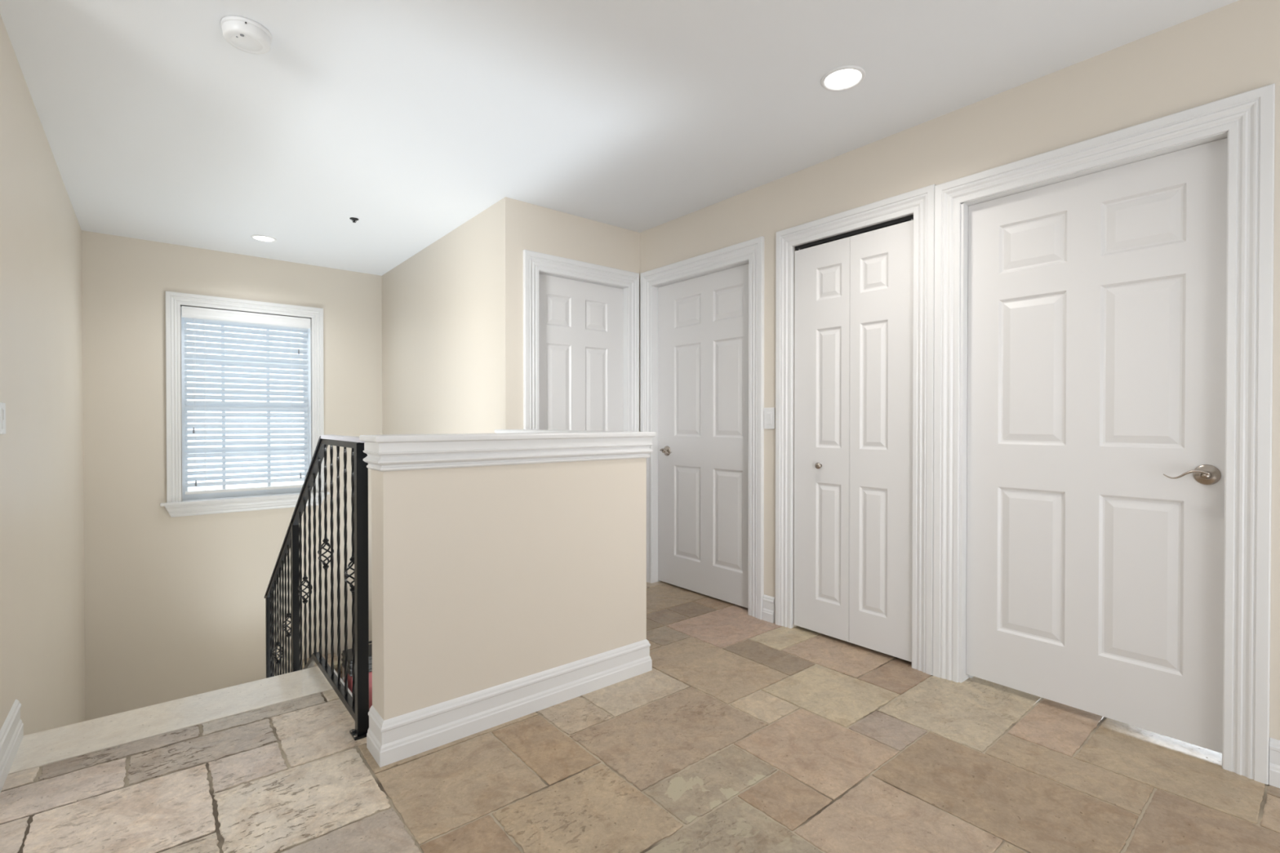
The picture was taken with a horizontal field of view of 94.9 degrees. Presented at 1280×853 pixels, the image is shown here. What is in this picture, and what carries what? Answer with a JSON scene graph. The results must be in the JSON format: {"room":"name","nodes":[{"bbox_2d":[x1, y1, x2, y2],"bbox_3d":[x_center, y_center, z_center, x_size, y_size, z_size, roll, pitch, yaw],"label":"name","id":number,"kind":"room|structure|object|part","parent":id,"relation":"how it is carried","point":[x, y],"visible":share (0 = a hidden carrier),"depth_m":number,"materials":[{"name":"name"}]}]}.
{"room":"stair landing","nodes":[
{"label":"stair landing","id":0,"kind":"room"},
{"bbox_2d":[0,13,85,735],"bbox_3d":[-2.902,1.268,2.827,0.120,5.240,3.200,0,1,-40],"label":"wall","id":1,"kind":"structure","parent":0,"point":[42,610],"depth_m":2.48,"materials":[{"name":"beige paint"}]},
{"bbox_2d":[0,402,5,434],"bbox_3d":[-2.038,-0.026,1.876,0.010,0.102,0.100,0,1,-40],"label":"light switch","id":2,"kind":"object","parent":1,"relation":"attached to","point":[2,406],"visible":1,"depth_m":1.87,"materials":[{"name":"white plastic"}]},
{"bbox_2d":[0,699,23,793],"bbox_3d":[-2.045,1.027,1.806,0.138,0.139,0.573,0,1,-40],"label":"baseboard","id":3,"kind":"structure","parent":1,"relation":"attached to","point":[11,732],"depth_m":1.91,"materials":[{"name":"white paint"}]},
{"bbox_2d":[81,230,382,720],"bbox_3d":[-3.158,1.252,4.784,2.224,5.240,0.140,0,1,-40],"label":"wall","id":4,"kind":"structure","parent":0,"point":[175,607],"depth_m":4.40,"materials":[{"name":"beige paint"}]},
{"bbox_2d":[160,290,329,517],"bbox_3d":[-3.157,-0.165,4.745,1.128,1.685,0.182,0,1,-40],"label":"window","id":5,"kind":"structure","parent":4,"relation":"in","point":[261,500],"depth_m":4.59,"materials":[{"name":"white paint"}]},
{"bbox_3d":[-3.154,0.621,4.748,1.128,0.112,0.172,0,1,-40],"label":"sill","id":6,"kind":"part","parent":5,"relation":"part of","materials":[{"name":"white paint"}]},
{"bbox_3d":[-3.205,-0.521,4.801,0.864,0.775,0.030,0,1,-40],"label":"sash","id":7,"kind":"part","parent":5,"relation":"part of","materials":[{"name":"white plastic"}]},
{"bbox_2d":[181,306,310,494],"bbox_3d":[-3.142,-0.198,4.728,0.860,1.430,0.072,0,1,-40],"label":"blind","id":8,"kind":"object","parent":5,"relation":"attached to","point":[193,315],"visible":0.98,"depth_m":4.71,"materials":[{"name":"white plastic"}]},
{"bbox_3d":[-3.412,-0.408,4.484,0.002,0.835,0.001,0,1,-40],"label":"pull cord","id":9,"kind":"part","parent":8,"relation":"part of","materials":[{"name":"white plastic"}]},
{"bbox_3d":[-3.403,-0.206,4.493,0.002,1.240,0.001,0,1,-40],"label":"pull cord","id":10,"kind":"part","parent":8,"relation":"part of","materials":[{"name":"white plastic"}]},
{"bbox_3d":[-3.373,-0.156,4.552,0.002,1.340,0.047,0,1,-40],"label":"ladder cord","id":11,"kind":"part","parent":8,"relation":"part of","materials":[{"name":"white fabric"}]},
{"bbox_3d":[-3.150,0.506,4.743,0.832,0.023,0.048,0,1,-40],"label":"rail","id":12,"kind":"part","parent":8,"relation":"part of","materials":[{"name":"white plastic"}]},
{"bbox_3d":[-2.927,-0.159,4.923,0.002,1.340,0.047,0,1,-40],"label":"ladder cord","id":13,"kind":"part","parent":8,"relation":"part of","materials":[{"name":"white fabric"}]},
{"bbox_3d":[-3.189,0.196,4.788,0.864,0.738,0.030,0,1,-40],"label":"sash","id":14,"kind":"part","parent":5,"relation":"part of","materials":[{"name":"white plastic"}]},
{"bbox_2d":[382,202,496,435],"bbox_3d":[-1.190,1.258,4.058,0.120,5.240,3.490,0,1,-40],"label":"wall","id":15,"kind":"structure","parent":0,"point":[439,304],"depth_m":4.21,"materials":[{"name":"beige paint"}]},
{"bbox_2d":[371,457,646,720],"bbox_3d":[-0.782,0.574,2.722,1.119,1.070,1.189,0,1,-40],"label":"wall","id":16,"kind":"structure","parent":0,"point":[483,577],"depth_m":2.16,"materials":[{"name":"beige paint"}]},
{"bbox_2d":[359,429,655,471],"bbox_3d":[-0.782,0.081,2.718,1.179,0.116,1.249,0,1,-40],"label":"trim","id":17,"kind":"structure","parent":16,"relation":"attached to","point":[388,452],"depth_m":2.15,"materials":[{"name":"white paint"}]},
{"bbox_2d":[366,639,652,767],"bbox_3d":[-0.776,1.020,2.719,1.155,0.139,1.207,0,1,-40],"label":"baseboard","id":18,"kind":"structure","parent":16,"relation":"attached to","point":[388,741],"depth_m":2.15,"materials":[{"name":"white paint"}]},
{"bbox_2d":[496,196,639,431],"bbox_3d":[-0.390,-0.131,3.891,1.153,2.460,0.120,0,1,-40],"label":"wall","id":19,"kind":"structure","parent":0,"point":[521,225],"depth_m":3.54,"materials":[{"name":"beige paint"}]},
{"bbox_2d":[523,249,639,431],"bbox_3d":[-0.394,0.006,3.875,0.892,2.147,0.142,0,1,-40],"label":"door","id":20,"kind":"structure","parent":19,"relation":"in","point":[581,319],"depth_m":3.86,"materials":[{"name":"white paint"}]},
{"bbox_2d":[0,0,1238,275],"bbox_3d":[-0.592,-1.415,1.407,7.700,0.150,8.580,0,1,-40],"label":"ceiling","id":21,"kind":"structure","parent":0,"point":[409,120],"depth_m":2.39,"materials":[{"name":"white paint"}]},
{"bbox_2d":[220,15,272,53],"bbox_3d":[-1.333,-1.321,1.991,0.146,0.046,0.147,0,1,-40],"label":"smoke detector","id":22,"kind":"object","parent":21,"relation":"attached to","point":[245,34],"visible":1,"depth_m":1.96,"materials":[{"name":"white plastic"}]},
{"bbox_2d":[250,234,276,242],"bbox_3d":[-2.722,-1.360,4.248,0.156,0.007,0.156,0,1,-40],"label":"recessed light","id":23,"kind":"object","parent":21,"relation":"in","point":[260,237],"visible":1,"depth_m":4.24,"materials":[{"name":"white plastic"}]},
{"bbox_2d":[349,217,358,222],"bbox_3d":[-1.870,-1.348,3.842,0.054,0.024,0.054,0,1,-40],"label":"sprinkler","id":24,"kind":"object","parent":21,"relation":"attached to","point":[353,219],"visible":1,"depth_m":3.83,"materials":[{"name":"black metal"}]},
{"bbox_2d":[820,65,865,91],"bbox_3d":[0.784,-1.344,2.270,0.164,0.007,0.164,0,1,-40],"label":"recessed light","id":25,"kind":"object","parent":21,"relation":"in","point":[846,77],"visible":1,"depth_m":2.26,"materials":[{"name":"white plastic"}]},
{"bbox_2d":[0,581,1279,852],"bbox_3d":[-0.538,1.231,1.364,7.700,0.260,8.468,0,1,-40],"label":"floor","id":26,"kind":"structure","parent":0,"point":[744,733],"depth_m":1.86,"materials":[{"name":"stone"}]},
{"bbox_2d":[8,666,333,774],"bbox_3d":[-2.002,2.008,3.395,1.981,1.851,3.476,0,1,-40],"label":"staircase","id":27,"kind":"structure","parent":26,"relation":"attached to","point":[42,748],"depth_m":2.19,"materials":[{"name":"stone"}]},
{"bbox_2d":[264,435,368,740],"bbox_3d":[-1.674,1.032,2.914,0.064,2.001,2.330,0,1,-40],"label":"stair railing","id":28,"kind":"object","parent":27,"relation":"on","point":[357,705],"visible":0.91,"depth_m":2.48,"materials":[{"name":"black metal"}]},
{"bbox_3d":[-2.385,1.554,3.777,0.034,0.942,0.034,0,1,-40],"label":"newel post","id":29,"kind":"part","parent":28,"relation":"part of","materials":[{"name":"black metal"}]},
{"bbox_3d":[-1.798,0.970,3.064,0.032,0.942,0.032,0,1,-40],"label":"newel post","id":30,"kind":"part","parent":28,"relation":"part of","materials":[{"name":"black metal"}]},
{"bbox_3d":[-1.699,0.584,2.942,0.040,1.096,2.250,0,1,-40],"label":"handrail","id":31,"kind":"part","parent":28,"relation":"part of","materials":[{"name":"black metal"}]},
{"bbox_3d":[-1.692,1.498,2.942,0.026,0.937,2.170,0,1,-40],"label":"rail","id":32,"kind":"part","parent":28,"relation":"part of","materials":[{"name":"black metal"}]},
{"bbox_3d":[-1.132,0.045,2.254,0.042,0.016,0.635,0,1,-40],"label":"plate","id":33,"kind":"part","parent":28,"relation":"part of","materials":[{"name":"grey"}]},
{"bbox_3d":[-0.998,1.091,2.085,0.045,0.008,0.072,0,1,-40],"label":"plate","id":34,"kind":"part","parent":28,"relation":"part of","materials":[{"name":"black metal"}]},
{"bbox_3d":[-0.990,0.577,2.087,0.038,1.036,0.038,0,1,-40],"label":"newel post","id":35,"kind":"part","parent":28,"relation":"part of","materials":[{"name":"black metal"}]},
{"bbox_2d":[302,653,342,679],"bbox_3d":[-2.671,2.155,4.908,0.270,0.377,0.298,0,1,-40],"label":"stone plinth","id":36,"kind":"object","parent":27,"relation":"on","point":[329,657],"visible":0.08,"depth_m":4.89,"materials":[{"name":"stone"}]},
{"bbox_2d":[333,669,352,697],"bbox_3d":[-2.249,2.166,4.473,0.035,0.362,0.830,0,1,-40],"label":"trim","id":37,"kind":"structure","parent":27,"relation":"attached to","point":[335,671],"depth_m":4.54,"materials":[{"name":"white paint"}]},
{"bbox_2d":[341,640,372,710],"bbox_3d":[-2.185,2.034,4.701,0.315,0.621,0.270,0,1,-40],"label":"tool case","id":38,"kind":"object","parent":27,"relation":"on","point":[349,660],"visible":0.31,"depth_m":4.60,"materials":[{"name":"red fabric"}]},
{"bbox_3d":[-2.185,1.858,4.699,0.315,0.130,0.270,0,1,-40],"label":"lid","id":39,"kind":"part","parent":38,"relation":"part of","materials":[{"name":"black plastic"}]},
{"bbox_2d":[640,0,1279,740],"bbox_3d":[1.924,-0.114,1.910,0.120,2.460,5.885,0,1,-40],"label":"wall","id":40,"kind":"structure","parent":0,"point":[1233,48],"depth_m":2.32,"materials":[{"name":"beige paint"}]},
{"bbox_2d":[640,235,764,619],"bbox_3d":[0.395,0.007,3.738,0.142,2.147,1.064,0,1,-40],"label":"door","id":41,"kind":"structure","parent":40,"relation":"in","point":[702,316],"depth_m":3.71,"materials":[{"name":"white paint"}]},
{"bbox_3d":[0.177,0.165,3.937,0.031,0.036,0.105,0,1,-40],"label":"lever","id":42,"kind":"part","parent":41,"relation":"part of","materials":[{"name":"silver metal"}]},
{"bbox_3d":[0.170,0.166,3.981,0.040,0.068,0.068,0,1,-40],"label":"handle","id":43,"kind":"part","parent":41,"relation":"part of","materials":[{"name":"silver metal"}]},
{"bbox_2d":[764,407,774,429],"bbox_3d":[0.718,-0.045,3.262,0.010,0.118,0.072,0,1,-40],"label":"light switch","id":44,"kind":"object","parent":40,"relation":"attached to","point":[769,413],"visible":1,"depth_m":3.26,"materials":[{"name":"white plastic"}]},
{"bbox_2d":[775,183,936,675],"bbox_3d":[1.063,0.014,2.931,0.144,2.146,0.844,0,1,-40],"label":"door","id":45,"kind":"structure","parent":40,"relation":"in","point":[864,275],"depth_m":2.86,"materials":[{"name":"white paint"}]},
{"bbox_3d":[0.919,0.202,3.018,0.032,0.033,0.033,0,1,-40],"label":"knob","id":46,"kind":"part","parent":45,"relation":"part of","materials":[{"name":"silver metal"}]},
{"bbox_2d":[762,594,1279,788],"bbox_3d":[2.221,1.030,1.454,0.018,0.139,4.790,0,1,-40],"label":"baseboard","id":47,"kind":"structure","parent":40,"relation":"attached to","point":[768,610],"depth_m":1.80,"materials":[{"name":"white paint"}]},
{"bbox_2d":[932,83,1275,784],"bbox_3d":[1.655,0.024,2.219,0.142,2.138,1.006,0,1,-40],"label":"door","id":48,"kind":"structure","parent":40,"relation":"in","point":[1104,304],"depth_m":2.12,"materials":[{"name":"white paint"}]},
{"bbox_3d":[1.816,0.159,1.952,0.031,0.036,0.117,0,1,-40],"label":"lever","id":49,"kind":"part","parent":48,"relation":"part of","materials":[{"name":"silver metal"}]},
{"bbox_3d":[1.863,0.160,1.932,0.040,0.068,0.068,0,1,-40],"label":"handle","id":50,"kind":"part","parent":48,"relation":"part of","materials":[{"name":"silver metal"}]}
]}

